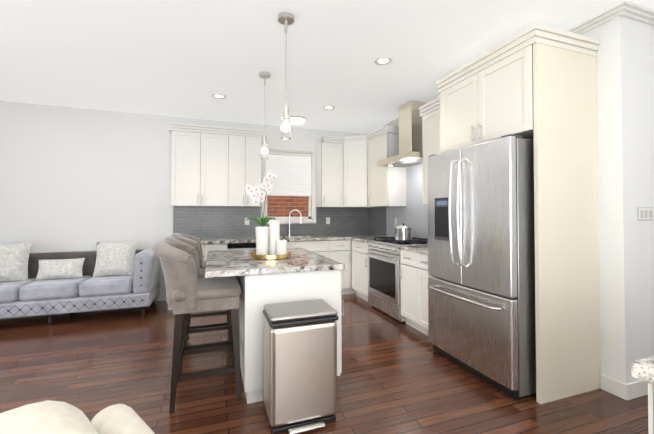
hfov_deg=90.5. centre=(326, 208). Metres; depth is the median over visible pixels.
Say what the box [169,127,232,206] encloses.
upper cabinet
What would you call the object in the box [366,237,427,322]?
range
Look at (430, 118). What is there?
upper cabinet
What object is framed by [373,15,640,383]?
wall
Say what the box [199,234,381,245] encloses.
countertop
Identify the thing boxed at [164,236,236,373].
bar stool
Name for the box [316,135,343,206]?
upper cabinet
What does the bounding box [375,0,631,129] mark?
crown molding
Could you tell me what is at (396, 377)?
floor
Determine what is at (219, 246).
base cabinet
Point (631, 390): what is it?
baseboard
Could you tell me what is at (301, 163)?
window blind
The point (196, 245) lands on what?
bar stool
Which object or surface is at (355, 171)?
upper cabinet
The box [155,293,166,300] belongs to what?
baseboard
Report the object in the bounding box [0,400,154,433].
armchair
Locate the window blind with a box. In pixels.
[266,151,310,196]
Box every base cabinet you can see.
[168,242,227,309]
[287,242,331,258]
[332,242,351,294]
[350,236,387,301]
[398,244,429,335]
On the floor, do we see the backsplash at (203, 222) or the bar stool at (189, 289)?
the bar stool at (189, 289)
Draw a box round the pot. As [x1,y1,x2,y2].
[395,223,411,240]
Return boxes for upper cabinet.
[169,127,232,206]
[233,131,262,206]
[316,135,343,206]
[341,135,373,207]
[367,130,405,205]
[422,102,439,204]
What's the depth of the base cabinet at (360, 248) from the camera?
4.83 m
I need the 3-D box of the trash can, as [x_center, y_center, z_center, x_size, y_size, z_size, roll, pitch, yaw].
[-0.170,0.975,2.059,0.428,0.680,0.349,0,-1,-19]
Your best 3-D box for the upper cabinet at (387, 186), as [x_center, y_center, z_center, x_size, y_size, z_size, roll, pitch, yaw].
[0.922,-0.574,5.002,0.328,1.095,0.578,0,-1,-19]
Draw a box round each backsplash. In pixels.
[173,206,368,237]
[369,164,427,240]
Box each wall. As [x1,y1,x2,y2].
[0,101,366,292]
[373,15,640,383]
[637,21,653,358]
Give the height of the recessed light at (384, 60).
0.012 m
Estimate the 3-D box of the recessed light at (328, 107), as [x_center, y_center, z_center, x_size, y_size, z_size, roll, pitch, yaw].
[0.022,-1.380,4.456,0.170,0.012,0.170,0,-1,-19]
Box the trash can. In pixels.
[263,299,338,433]
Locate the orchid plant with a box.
[245,172,277,250]
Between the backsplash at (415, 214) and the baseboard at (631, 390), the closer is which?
the baseboard at (631, 390)
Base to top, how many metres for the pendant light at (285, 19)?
0.903 m
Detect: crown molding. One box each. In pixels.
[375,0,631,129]
[624,2,653,25]
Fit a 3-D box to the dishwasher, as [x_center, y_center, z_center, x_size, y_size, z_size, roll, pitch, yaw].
[-1.174,0.926,4.895,0.656,0.870,0.623,0,-1,-19]
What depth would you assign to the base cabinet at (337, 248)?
5.09 m
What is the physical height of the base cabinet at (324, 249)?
0.870 m
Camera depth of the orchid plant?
3.16 m
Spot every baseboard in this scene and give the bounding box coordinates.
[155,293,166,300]
[622,380,647,400]
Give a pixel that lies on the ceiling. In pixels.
(182, 58)
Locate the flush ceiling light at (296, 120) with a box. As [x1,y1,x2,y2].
[291,116,305,124]
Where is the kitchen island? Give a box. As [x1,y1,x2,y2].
[205,248,344,403]
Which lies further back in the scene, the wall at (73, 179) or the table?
the wall at (73, 179)
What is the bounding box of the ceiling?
[0,0,653,133]
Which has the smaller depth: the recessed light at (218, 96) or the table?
the table
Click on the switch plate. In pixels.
(644, 213)
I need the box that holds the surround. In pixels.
[436,23,599,403]
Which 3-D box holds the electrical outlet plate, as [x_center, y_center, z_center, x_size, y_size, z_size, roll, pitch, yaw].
[2.031,0.932,2.321,0.005,0.115,0.070,0,-1,-19]
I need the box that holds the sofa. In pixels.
[0,241,160,324]
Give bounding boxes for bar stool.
[152,240,241,412]
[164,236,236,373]
[171,233,229,345]
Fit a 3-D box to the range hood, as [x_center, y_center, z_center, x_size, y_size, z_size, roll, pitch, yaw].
[1.077,-0.989,4.313,0.498,0.794,0.796,0,-1,-19]
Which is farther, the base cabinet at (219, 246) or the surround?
the base cabinet at (219, 246)
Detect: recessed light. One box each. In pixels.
[212,93,225,98]
[322,105,334,109]
[374,56,391,64]
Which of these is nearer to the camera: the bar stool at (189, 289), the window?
the bar stool at (189, 289)
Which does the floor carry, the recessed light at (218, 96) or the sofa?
the sofa
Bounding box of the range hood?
[377,100,426,167]
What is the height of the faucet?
0.440 m
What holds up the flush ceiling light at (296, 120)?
attached to the ceiling
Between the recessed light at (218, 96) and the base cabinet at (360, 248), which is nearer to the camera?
the recessed light at (218, 96)
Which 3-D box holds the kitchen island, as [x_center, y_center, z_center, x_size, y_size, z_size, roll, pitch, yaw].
[-0.519,0.872,2.808,0.987,0.910,1.240,0,-1,-19]
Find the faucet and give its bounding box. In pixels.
[288,209,301,235]
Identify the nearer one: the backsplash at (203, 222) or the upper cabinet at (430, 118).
the upper cabinet at (430, 118)
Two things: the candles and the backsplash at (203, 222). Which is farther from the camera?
the backsplash at (203, 222)
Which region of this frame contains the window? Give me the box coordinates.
[262,147,316,222]
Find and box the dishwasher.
[228,242,255,249]
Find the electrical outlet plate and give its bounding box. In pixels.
[605,329,616,347]
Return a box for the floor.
[0,293,648,433]
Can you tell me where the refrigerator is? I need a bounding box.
[427,134,535,399]
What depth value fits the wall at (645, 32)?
2.35 m
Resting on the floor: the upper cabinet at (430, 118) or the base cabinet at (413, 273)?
the base cabinet at (413, 273)
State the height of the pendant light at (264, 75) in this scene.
0.883 m
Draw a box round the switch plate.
[637,207,652,220]
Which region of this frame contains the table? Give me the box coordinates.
[631,356,653,433]
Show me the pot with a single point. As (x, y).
(403, 232)
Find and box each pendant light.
[259,71,270,158]
[278,12,293,138]
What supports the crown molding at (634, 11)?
attached to the wall at (645, 32)
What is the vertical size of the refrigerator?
1.827 m
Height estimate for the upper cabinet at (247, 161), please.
1.095 m
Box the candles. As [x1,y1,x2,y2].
[250,219,290,259]

